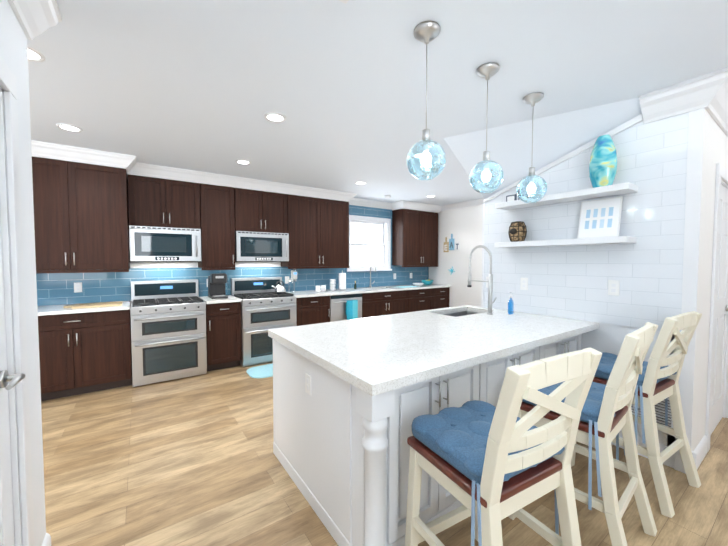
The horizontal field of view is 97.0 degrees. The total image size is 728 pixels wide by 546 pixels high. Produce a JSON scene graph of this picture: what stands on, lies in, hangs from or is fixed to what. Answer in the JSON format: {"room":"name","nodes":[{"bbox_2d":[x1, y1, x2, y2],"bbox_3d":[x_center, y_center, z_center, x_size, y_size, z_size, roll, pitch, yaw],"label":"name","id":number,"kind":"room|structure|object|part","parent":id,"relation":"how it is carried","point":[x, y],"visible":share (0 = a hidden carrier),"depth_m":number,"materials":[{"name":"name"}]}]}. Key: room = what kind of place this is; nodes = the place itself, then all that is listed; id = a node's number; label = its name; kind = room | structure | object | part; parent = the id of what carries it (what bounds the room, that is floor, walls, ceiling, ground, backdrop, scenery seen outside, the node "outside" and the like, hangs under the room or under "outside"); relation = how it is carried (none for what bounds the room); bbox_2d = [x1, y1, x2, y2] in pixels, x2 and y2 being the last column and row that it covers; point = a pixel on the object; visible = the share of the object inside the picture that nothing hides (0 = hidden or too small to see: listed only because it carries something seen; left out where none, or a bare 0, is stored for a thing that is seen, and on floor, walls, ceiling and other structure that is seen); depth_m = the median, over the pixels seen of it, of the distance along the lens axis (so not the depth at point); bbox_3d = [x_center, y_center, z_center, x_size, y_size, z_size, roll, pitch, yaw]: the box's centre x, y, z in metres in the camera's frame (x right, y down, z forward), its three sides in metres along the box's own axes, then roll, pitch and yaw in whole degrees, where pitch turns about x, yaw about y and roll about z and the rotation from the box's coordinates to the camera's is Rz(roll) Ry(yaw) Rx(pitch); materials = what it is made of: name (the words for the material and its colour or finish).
{"room":"kitchen","nodes":[
{"label":"kitchen","id":0,"kind":"room"},
{"bbox_2d":[0,0,45,545],"bbox_3d":[-0.108,0.166,-0.623,0.120,2.560,5.070,-2,3,-35],"label":"wall","id":1,"kind":"structure","parent":0,"point":[13,48],"depth_m":1.39,"materials":[{"name":"white paint"}]},
{"bbox_2d":[0,212,24,545],"bbox_3d":[-1.098,0.372,0.845,0.162,2.020,0.794,-2,3,-35],"label":"door","id":2,"kind":"structure","parent":1,"relation":"in","point":[6,521],"depth_m":1.15,"materials":[{"name":"white wood"}]},
{"bbox_2d":[0,55,34,545],"bbox_3d":[-1.119,0.328,0.831,0.156,2.125,0.990,-2,3,-35],"label":"door frame","id":3,"kind":"structure","parent":1,"relation":"attached to","point":[16,349],"depth_m":1.20,"materials":[{"name":"white wood"}]},
{"bbox_2d":[8,0,61,39],"bbox_3d":[-0.010,-1.044,-0.600,0.119,0.144,5.070,-2,3,-35],"label":"crown molding","id":4,"kind":"structure","parent":1,"relation":"attached to","point":[34,17],"depth_m":1.38,"materials":[{"name":"white wood"}]},
{"bbox_2d":[42,533,50,545],"bbox_3d":[-1.427,1.304,1.428,0.016,0.130,0.270,-2,3,-35],"label":"baseboard","id":5,"kind":"structure","parent":1,"relation":"attached to","point":[47,540],"depth_m":1.51,"materials":[{"name":"white wood"}]},
{"bbox_2d":[63,211,394,304],"bbox_3d":[-2.382,-0.029,4.537,9.470,2.560,0.140,-2,3,-35],"label":"wall","id":6,"kind":"structure","parent":0,"point":[187,264],"depth_m":4.39,"materials":[{"name":"white paint"}]},
{"bbox_2d":[32,157,129,273],"bbox_3d":[-3.155,-0.575,3.499,0.957,1.132,0.636,-2,3,-35],"label":"upper cabinet","id":7,"kind":"object","parent":6,"relation":"attached to","point":[81,219],"visible":0.81,"depth_m":3.32,"materials":[{"name":"brown wood"}]},
{"bbox_2d":[31,140,441,212],"bbox_3d":[-0.965,-1.262,4.969,6.260,0.128,0.695,-2,3,-35],"label":"crown molding","id":8,"kind":"structure","parent":7,"relation":"attached to","point":[128,163],"depth_m":4.09,"materials":[{"name":"white wood"}]},
{"bbox_2d":[127,174,199,228],"bbox_3d":[-2.526,-0.866,4.093,0.756,0.595,0.366,-2,3,-35],"label":"upper cabinet","id":9,"kind":"object","parent":6,"relation":"attached to","point":[156,202],"visible":0.94,"depth_m":3.95,"materials":[{"name":"brown wood"}]},
{"bbox_2d":[129,225,200,261],"bbox_3d":[-2.506,-0.351,4.082,0.752,0.427,0.438,-2,3,-35],"label":"over-the-range microwave","id":10,"kind":"object","parent":9,"relation":"attached to","point":[156,244],"visible":1,"depth_m":3.93,"materials":[{"name":"silver metal"}]},
{"bbox_2d":[198,183,235,269],"bbox_3d":[-2.038,-0.610,4.444,0.422,1.132,0.366,-2,3,-35],"label":"upper cabinet","id":11,"kind":"object","parent":6,"relation":"attached to","point":[217,221],"visible":0.98,"depth_m":4.32,"materials":[{"name":"brown wood"}]},
{"bbox_2d":[36,205,428,305],"bbox_3d":[-1.414,-0.461,5.109,6.930,1.540,0.006,-2,3,-35],"label":"tile backsplash","id":12,"kind":"structure","parent":6,"relation":"attached to","point":[55,288],"depth_m":4.51,"materials":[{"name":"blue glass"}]},
{"bbox_2d":[74,282,81,292],"bbox_3d":[-3.348,0.170,3.771,0.072,0.116,0.008,-2,3,-35],"label":"outlet","id":13,"kind":"object","parent":12,"relation":"attached to","point":[77,287],"visible":1,"depth_m":3.77,"materials":[{"name":"white plastic"}]},
{"bbox_2d":[285,276,288,283],"bbox_3d":[-1.250,0.114,5.237,0.072,0.116,0.008,-2,3,-35],"label":"outlet","id":14,"kind":"object","parent":12,"relation":"attached to","point":[286,279],"visible":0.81,"depth_m":5.23,"materials":[{"name":"white plastic"}]},
{"bbox_2d":[291,269,296,281],"bbox_3d":[-1.138,0.036,5.265,0.090,0.213,0.083,-2,3,-35],"label":"wall-mounted dispenser","id":15,"kind":"object","parent":12,"relation":"attached to","point":[293,274],"visible":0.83,"depth_m":5.24,"materials":[{"name":"white plastic"}]},
{"bbox_2d":[234,188,287,232],"bbox_3d":[-1.550,-0.892,4.775,0.756,0.595,0.366,-2,3,-35],"label":"upper cabinet","id":16,"kind":"object","parent":6,"relation":"attached to","point":[258,211],"visible":1,"depth_m":4.63,"materials":[{"name":"brown wood"}]},
{"bbox_2d":[235,231,288,261],"bbox_3d":[-1.531,-0.377,4.763,0.752,0.427,0.438,-2,3,-35],"label":"over-the-range microwave","id":17,"kind":"object","parent":16,"relation":"attached to","point":[260,247],"visible":1,"depth_m":4.61,"materials":[{"name":"silver metal"}]},
{"bbox_2d":[281,194,348,268],"bbox_3d":[-0.787,-0.643,5.318,1.095,1.132,0.366,-2,3,-35],"label":"upper cabinet","id":18,"kind":"object","parent":6,"relation":"attached to","point":[318,230],"visible":1,"depth_m":5.17,"materials":[{"name":"brown wood"}]},
{"bbox_2d":[347,215,391,271],"bbox_3d":[0.082,-0.555,6.204,1.060,1.035,0.180,-2,3,-35],"label":"window","id":19,"kind":"structure","parent":6,"relation":"in","point":[386,237],"depth_m":6.30,"materials":[{"name":"white"}]},
{"bbox_2d":[392,209,437,266],"bbox_3d":[1.076,-0.693,6.619,0.990,1.132,0.366,-2,3,-35],"label":"upper cabinet","id":20,"kind":"object","parent":6,"relation":"attached to","point":[414,238],"visible":1,"depth_m":6.43,"materials":[{"name":"brown wood"}]},
{"bbox_2d":[27,0,727,205],"bbox_3d":[0.766,-1.249,1.846,11.600,0.080,8.200,-2,3,-35],"label":"ceiling","id":21,"kind":"structure","parent":0,"point":[207,85],"depth_m":1.97,"materials":[{"name":"white paint"}]},
{"bbox_2d":[27,46,44,61],"bbox_3d":[-1.851,-1.201,1.751,0.169,0.007,0.169,-2,3,-44],"label":"recessed light","id":22,"kind":"object","parent":21,"relation":"in","point":[34,55],"depth_m":1.78,"materials":[{"name":"white"}]},
{"bbox_2d":[56,123,82,131],"bbox_3d":[-2.514,-1.239,2.751,0.169,0.007,0.169,-2,3,-41],"label":"recessed light","id":23,"kind":"object","parent":21,"relation":"in","point":[68,127],"depth_m":2.74,"materials":[{"name":"white"}]},
{"bbox_2d":[235,160,250,164],"bbox_3d":[-1.389,-1.275,3.707,0.169,0.007,0.169,-2,3,-41],"label":"recessed light","id":24,"kind":"object","parent":21,"relation":"in","point":[244,162],"depth_m":3.71,"materials":[{"name":"white"}]},
{"bbox_2d":[264,112,285,121],"bbox_3d":[-0.704,-1.231,2.552,0.169,0.007,0.169,-2,3,-41],"label":"recessed light","id":25,"kind":"object","parent":21,"relation":"in","point":[271,116],"depth_m":2.55,"materials":[{"name":"white"}]},
{"bbox_2d":[355,181,365,184],"bbox_3d":[-0.049,-1.312,4.704,0.169,0.007,0.169,-2,3,-44],"label":"recessed light","id":26,"kind":"object","parent":21,"relation":"in","point":[360,182],"depth_m":4.71,"materials":[{"name":"white"}]},
{"bbox_2d":[407,21,445,179],"bbox_3d":[0.311,-0.837,1.604,0.194,0.723,0.194,-2,3,-35],"label":"pendant light","id":27,"kind":"object","parent":21,"relation":"hanging from","point":[426,32],"visible":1,"depth_m":1.58,"materials":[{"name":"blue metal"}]},
{"bbox_2d":[469,62,503,192],"bbox_3d":[0.734,-0.849,1.924,0.194,0.723,0.194,-2,3,-35],"label":"pendant light","id":28,"kind":"object","parent":21,"relation":"hanging from","point":[486,71],"visible":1,"depth_m":1.91,"materials":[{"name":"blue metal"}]},
{"bbox_2d":[516,92,546,202],"bbox_3d":[1.176,-0.861,2.251,0.194,0.723,0.194,-2,3,-35],"label":"pendant light","id":29,"kind":"object","parent":21,"relation":"hanging from","point":[532,99],"visible":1,"depth_m":2.23,"materials":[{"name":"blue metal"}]},
{"bbox_2d":[41,362,727,545],"bbox_3d":[0.766,1.380,1.945,11.600,0.060,8.200,-2,3,-35],"label":"floor","id":30,"kind":"structure","parent":0,"point":[190,461],"depth_m":2.07,"materials":[{"name":"wood"}]},
{"bbox_2d":[38,305,131,400],"bbox_3d":[-3.156,0.846,3.554,0.956,0.884,0.634,-2,3,-35],"label":"base cabinet","id":31,"kind":"object","parent":30,"relation":"on","point":[84,353],"visible":0.71,"depth_m":3.38,"materials":[{"name":"brown wood"}]},
{"bbox_2d":[130,279,206,386],"bbox_3d":[-2.427,0.689,4.007,0.754,1.165,0.714,-2,3,-35],"label":"range","id":32,"kind":"object","parent":30,"relation":"on","point":[168,330],"visible":1,"depth_m":3.80,"materials":[{"name":"silver metal"}]},
{"bbox_2d":[206,302,241,371],"bbox_3d":[-1.962,0.815,4.389,0.420,0.884,0.634,-2,3,-35],"label":"base cabinet","id":33,"kind":"object","parent":30,"relation":"on","point":[223,334],"visible":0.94,"depth_m":4.16,"materials":[{"name":"brown wood"}]},
{"bbox_2d":[246,363,272,377],"bbox_3d":[-1.125,1.256,4.245,0.780,0.011,0.460,-2,3,-35],"label":"mat","id":34,"kind":"object","parent":30,"relation":"on","point":[264,371],"visible":0.48,"depth_m":4.11,"materials":[{"name":"blue fabric"}]},
{"bbox_2d":[231,277,296,366],"bbox_3d":[-1.451,0.663,4.688,0.754,1.165,0.714,-2,3,-35],"label":"range","id":35,"kind":"object","parent":30,"relation":"on","point":[265,308],"visible":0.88,"depth_m":4.43,"materials":[{"name":"silver metal"}]},
{"bbox_2d":[272,281,285,293],"bbox_3d":[-1.255,0.206,4.737,0.214,0.192,0.170,-2,3,-35],"label":"kettle","id":36,"kind":"object","parent":35,"relation":"on","point":[280,289],"visible":1,"depth_m":4.69,"materials":[{"name":"white ceramic"}]},
{"bbox_2d":[296,296,329,325],"bbox_3d":[-0.925,0.787,5.113,0.574,0.884,0.634,-2,3,-35],"label":"base cabinet","id":37,"kind":"object","parent":30,"relation":"on","point":[312,310],"visible":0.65,"depth_m":4.87,"materials":[{"name":"brown wood"}]},
{"bbox_2d":[330,293,361,321],"bbox_3d":[-0.428,0.775,5.439,0.606,0.883,0.664,-2,3,-35],"label":"dishwasher","id":38,"kind":"object","parent":30,"relation":"on","point":[346,307],"visible":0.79,"depth_m":5.17,"materials":[{"name":"silver metal"}]},
{"bbox_2d":[362,290,407,317],"bbox_3d":[0.240,0.756,5.927,1.041,0.884,0.634,-2,3,-35],"label":"base cabinet","id":39,"kind":"object","parent":30,"relation":"on","point":[383,303],"visible":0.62,"depth_m":5.66,"materials":[{"name":"brown wood"}]},
{"bbox_2d":[37,284,450,315],"bbox_3d":[-0.982,0.431,5.057,6.310,0.240,0.628,-2,3,-35],"label":"countertop","id":40,"kind":"structure","parent":39,"relation":"on","point":[51,310],"depth_m":4.41,"materials":[{"name":"stone"}]},
{"bbox_2d":[63,301,122,308],"bbox_3d":[-3.008,0.356,3.589,0.500,0.019,0.320,-2,3,-35],"label":"cutting board","id":41,"kind":"object","parent":40,"relation":"on","point":[99,304],"visible":1,"depth_m":3.56,"materials":[{"name":"beige wood"}]},
{"bbox_2d":[208,273,227,298],"bbox_3d":[-1.968,0.171,4.376,0.235,0.330,0.290,-2,3,-35],"label":"coffee maker","id":42,"kind":"object","parent":40,"relation":"on","point":[217,287],"visible":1,"depth_m":4.33,"materials":[{"name":"black plastic"}]},
{"bbox_2d":[288,279,294,292],"bbox_3d":[-1.138,0.199,5.062,0.104,0.221,0.104,-2,3,-35],"label":"jar","id":43,"kind":"object","parent":40,"relation":"on","point":[289,284],"visible":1,"depth_m":5.03,"materials":[{"name":"clear glass"}]},
{"bbox_2d":[316,285,321,291],"bbox_3d":[-0.738,0.256,5.241,0.100,0.095,0.080,0,2,-8],"label":"mug","id":44,"kind":"object","parent":40,"relation":"on","point":[318,289],"depth_m":5.21,"materials":[{"name":"white ceramic"}]},
{"bbox_2d":[330,279,335,290],"bbox_3d":[-0.523,0.200,5.431,0.110,0.191,0.089,-2,3,-35],"label":"stacked cups","id":45,"kind":"object","parent":40,"relation":"on","point":[332,285],"visible":1,"depth_m":5.39,"materials":[{"name":"white ceramic"}]},
{"bbox_2d":[338,270,345,289],"bbox_3d":[-0.372,0.124,5.534,0.140,0.336,0.140,-2,3,-35],"label":"holder","id":46,"kind":"object","parent":40,"relation":"on","point":[342,280],"visible":1,"depth_m":5.48,"materials":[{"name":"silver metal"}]},
{"bbox_2d":[369,264,375,286],"bbox_3d":[0.200,0.046,6.076,0.128,0.450,0.200,-2,3,-35],"label":"sink faucet","id":47,"kind":"object","parent":40,"relation":"on","point":[370,275],"visible":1,"depth_m":6.10,"materials":[{"name":"silver metal"}]},
{"bbox_2d":[399,286,418,287],"bbox_3d":[0.835,0.265,6.188,0.420,0.004,0.260,-2,3,-35],"label":"cutting mat","id":48,"kind":"object","parent":40,"relation":"on","point":[407,286],"visible":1,"depth_m":6.24,"materials":[{"name":"blue plastic"}]},
{"bbox_2d":[422,279,433,284],"bbox_3d":[1.318,0.189,6.682,0.250,0.120,0.250,-2,3,-35],"label":"bowl","id":49,"kind":"object","parent":40,"relation":"on","point":[428,282],"visible":1,"depth_m":6.60,"materials":[{"name":"teal ceramic"}]},
{"bbox_2d":[273,339,500,545],"bbox_3d":[0.039,0.901,2.102,0.893,0.884,1.252,-2,3,-35],"label":"base cabinet","id":50,"kind":"object","parent":30,"relation":"on","point":[341,449],"depth_m":1.63,"materials":[{"name":"white wood"}]},
{"bbox_2d":[268,305,598,395],"bbox_3d":[0.592,0.530,2.436,2.242,0.260,1.256,-2,3,-35],"label":"countertop","id":51,"kind":"structure","parent":50,"relation":"on","point":[374,355],"depth_m":1.99,"materials":[{"name":"white stone"}]},
{"bbox_2d":[467,245,495,314],"bbox_3d":[1.117,0.055,3.063,0.109,0.640,0.285,-2,3,-35],"label":"spring faucet","id":52,"kind":"object","parent":51,"relation":"on","point":[490,288],"visible":1,"depth_m":2.96,"materials":[{"name":"silver metal"}]},
{"bbox_2d":[508,292,513,313],"bbox_3d":[1.357,0.275,2.976,0.068,0.207,0.046,-2,3,-35],"label":"soap bottle","id":53,"kind":"object","parent":51,"relation":"on","point":[512,302],"visible":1,"depth_m":2.96,"materials":[{"name":"blue plastic"}]},
{"bbox_2d":[408,288,432,311],"bbox_3d":[0.936,0.738,6.412,0.648,0.884,0.634,-2,3,-35],"label":"base cabinet","id":54,"kind":"object","parent":30,"relation":"on","point":[420,299],"visible":0.35,"depth_m":6.16,"materials":[{"name":"brown wood"}]},
{"bbox_2d":[433,287,449,308],"bbox_3d":[1.404,0.726,6.739,0.486,0.884,0.634,-2,3,-35],"label":"base cabinet","id":55,"kind":"object","parent":30,"relation":"on","point":[440,297],"visible":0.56,"depth_m":6.50,"materials":[{"name":"brown wood"}]},
{"bbox_2d":[405,347,601,545],"bbox_3d":[0.519,0.818,1.290,0.514,1.123,0.576,-1,2,-29],"label":"bar stool","id":56,"kind":"object","parent":30,"relation":"on","point":[489,466],"visible":1,"depth_m":1.15,"materials":[{"name":"beige paint"}]},
{"bbox_2d":[501,346,540,426],"bbox_3d":[0.585,0.885,2.530,0.736,0.884,1.176,-2,3,-35],"label":"base cabinet","id":57,"kind":"object","parent":30,"relation":"on","point":[533,354],"depth_m":2.11,"materials":[{"name":"white wood"}]},
{"bbox_2d":[541,334,581,358],"bbox_3d":[1.283,0.878,2.721,0.736,0.884,0.690,-2,3,-35],"label":"base cabinet","id":58,"kind":"object","parent":30,"relation":"on","point":[573,343],"depth_m":2.43,"materials":[{"name":"white wood"}]},
{"bbox_2d":[508,322,657,545],"bbox_3d":[1.155,0.801,1.722,0.514,1.123,0.576,-2,3,-40],"label":"bar stool","id":59,"kind":"object","parent":30,"relation":"on","point":[606,417],"visible":0.6,"depth_m":1.50,"materials":[{"name":"beige paint"}]},
{"bbox_2d":[571,311,701,517],"bbox_3d":[1.764,0.786,2.130,0.514,1.123,0.576,-1,3,-31],"label":"bar stool","id":60,"kind":"object","parent":30,"relation":"on","point":[658,380],"visible":0.79,"depth_m":1.91,"materials":[{"name":"beige paint"}]},
{"bbox_2d":[429,204,482,306],"bbox_3d":[2.327,-0.083,5.943,0.140,2.560,2.950,-2,3,-35],"label":"wall","id":61,"kind":"structure","parent":0,"point":[464,224],"depth_m":6.38,"materials":[{"name":"white paint"}]},
{"bbox_2d":[444,234,459,251],"bbox_3d":[1.786,-0.611,6.558,0.018,0.370,0.420,-2,3,-35],"label":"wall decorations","id":62,"kind":"object","parent":61,"relation":"attached to","point":[449,245],"visible":1,"depth_m":6.55,"materials":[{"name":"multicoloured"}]},
{"bbox_2d":[441,198,483,210],"bbox_3d":[2.238,-1.313,5.834,0.076,0.092,2.950,-2,3,-35],"label":"crown molding","id":63,"kind":"structure","parent":61,"relation":"attached to","point":[478,201],"depth_m":6.26,"materials":[{"name":"white wood"}]},
{"bbox_2d":[444,97,642,202],"bbox_3d":[1.439,-0.970,2.559,0.651,0.530,1.520,-2,3,-35],"label":"sloped ceiling","id":64,"kind":"structure","parent":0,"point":[559,138],"depth_m":2.73,"materials":[{"name":"white paint"}]},
{"bbox_2d":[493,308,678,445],"bbox_3d":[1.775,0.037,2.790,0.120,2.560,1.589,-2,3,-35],"label":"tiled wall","id":65,"kind":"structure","parent":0,"point":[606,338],"depth_m":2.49,"materials":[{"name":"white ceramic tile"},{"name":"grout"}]},
{"bbox_2d":[481,108,704,447],"bbox_3d":[1.715,0.063,2.761,0.012,2.510,1.610,-2,3,-35],"label":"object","id":66,"kind":"structure","parent":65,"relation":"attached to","point":[653,270],"depth_m":2.39,"materials":[{"name":"white tile"}]},
{"bbox_2d":[520,278,527,289],"bbox_3d":[1.512,0.102,3.042,0.008,0.116,0.072,-2,3,-35],"label":"outlet","id":67,"kind":"object","parent":66,"relation":"attached to","point":[523,283],"visible":1,"depth_m":3.04,"materials":[{"name":"white plastic"}]},
{"bbox_2d":[494,236,636,247],"bbox_3d":[1.617,-0.253,2.711,0.199,0.045,1.020,-2,3,-35],"label":"floating shelf","id":68,"kind":"object","parent":66,"relation":"attached to","point":[594,241],"visible":1,"depth_m":2.53,"materials":[{"name":"white wood"}]},
{"bbox_2d":[508,221,526,241],"bbox_3d":[1.423,-0.381,2.985,0.158,0.188,0.158,-2,3,-35],"label":"vase","id":69,"kind":"object","parent":68,"relation":"on","point":[517,232],"visible":0.9,"depth_m":2.94,"materials":[{"name":"brown wicker"}]},
{"bbox_2d":[577,196,622,237],"bbox_3d":[1.822,-0.420,2.494,0.141,0.316,0.270,13,-5,-35],"label":"framed picture","id":70,"kind":"object","parent":68,"relation":"on","point":[599,218],"depth_m":2.48},
{"bbox_3d":[1.822,-0.420,2.494,0.081,0.306,0.270,-2,3,-35],"label":"leaning print","id":71,"kind":"part","parent":70,"relation":"part of"},
{"bbox_2d":[495,182,637,209],"bbox_3d":[1.617,-0.623,2.697,0.199,0.045,1.020,-2,3,-35],"label":"floating shelf","id":72,"kind":"object","parent":66,"relation":"attached to","point":[611,190],"visible":1,"depth_m":2.53,"materials":[{"name":"white wood"}]},
{"bbox_2d":[506,194,515,201],"bbox_3d":[1.388,-0.697,3.034,0.017,0.075,0.100,-2,3,-35],"label":"photo frame","id":73,"kind":"object","parent":72,"relation":"on","point":[511,197],"depth_m":3.02,"materials":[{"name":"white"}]},
{"bbox_2d":[516,194,529,199],"bbox_3d":[1.456,-0.686,2.936,0.017,0.060,0.100,-2,3,-35],"label":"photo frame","id":74,"kind":"object","parent":72,"relation":"on","point":[523,195],"depth_m":2.92,"materials":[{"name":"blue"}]},
{"bbox_2d":[589,134,617,187],"bbox_3d":[1.801,-0.832,2.427,0.143,0.390,0.179,-2,3,-35],"label":"glass vase","id":75,"kind":"object","parent":72,"relation":"on","point":[603,163],"visible":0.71,"depth_m":2.38,"materials":[{"name":"blue glass"}]},
{"bbox_2d":[608,280,619,295],"bbox_3d":[1.913,0.114,2.468,0.008,0.116,0.072,-2,3,-35],"label":"outlet","id":76,"kind":"object","parent":66,"relation":"attached to","point":[613,287],"visible":1,"depth_m":2.47,"materials":[{"name":"white plastic"}]},
{"bbox_2d":[631,397,673,435],"bbox_3d":[2.041,0.975,2.321,0.020,0.280,0.300,-2,3,-35],"label":"air vent grille","id":77,"kind":"object","parent":66,"relation":"attached to","point":[660,411],"visible":0.15,"depth_m":2.25,"materials":[{"name":"white metal"}]},
{"bbox_2d":[639,79,700,123],"bbox_3d":[2.036,-1.140,2.152,0.133,0.161,0.280,-2,3,-35],"label":"crown molding","id":78,"kind":"structure","parent":65,"relation":"attached to","point":[676,99],"depth_m":2.15,"materials":[{"name":"white wood"}]},
{"bbox_2d":[667,109,727,450],"bbox_3d":[3.999,0.012,3.447,4.520,2.560,0.120,-2,3,-35],"label":"wall","id":79,"kind":"structure","parent":0,"point":[715,144],"depth_m":2.23,"materials":[{"name":"white paint"}]},
{"bbox_2d":[684,435,707,472],"bbox_3d":[2.365,1.257,2.272,0.420,0.160,0.050,-2,3,-35],"label":"baseboard","id":80,"kind":"structure","parent":79,"relation":"attached to","point":[700,451],"depth_m":2.26,"materials":[{"name":"white wood"}]},
{"bbox_2d":[692,67,727,136],"bbox_3d":[4.012,-1.182,3.268,4.653,0.161,0.153,-2,3,-35],"label":"crown molding","id":81,"kind":"structure","parent":79,"relation":"attached to","point":[708,92],"depth_m":2.02,"materials":[{"name":"white wood"}]},
{"bbox_2d":[705,163,727,451],"bbox_3d":[2.909,0.258,2.694,0.990,2.125,0.156,-2,3,-35],"label":"door frame","id":82,"kind":"structure","parent":79,"relation":"attached to","point":[721,172],"depth_m":2.37,"materials":[{"name":"white wood"}]},
{"bbox_2d":[711,184,727,433],"bbox_3d":[2.922,0.303,2.674,0.794,2.020,0.162,-2,3,-35],"label":"door","id":83,"kind":"structure","parent":79,"relation":"in","point":[720,346],"depth_m":2.71,"materials":[{"name":"white wood"}]},
{"label":"outside","id":84,"kind":"structure","parent":0,"visible":0},
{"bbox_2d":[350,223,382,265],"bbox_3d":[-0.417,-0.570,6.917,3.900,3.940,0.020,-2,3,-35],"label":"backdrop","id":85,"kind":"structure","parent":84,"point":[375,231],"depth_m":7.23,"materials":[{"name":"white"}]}
]}

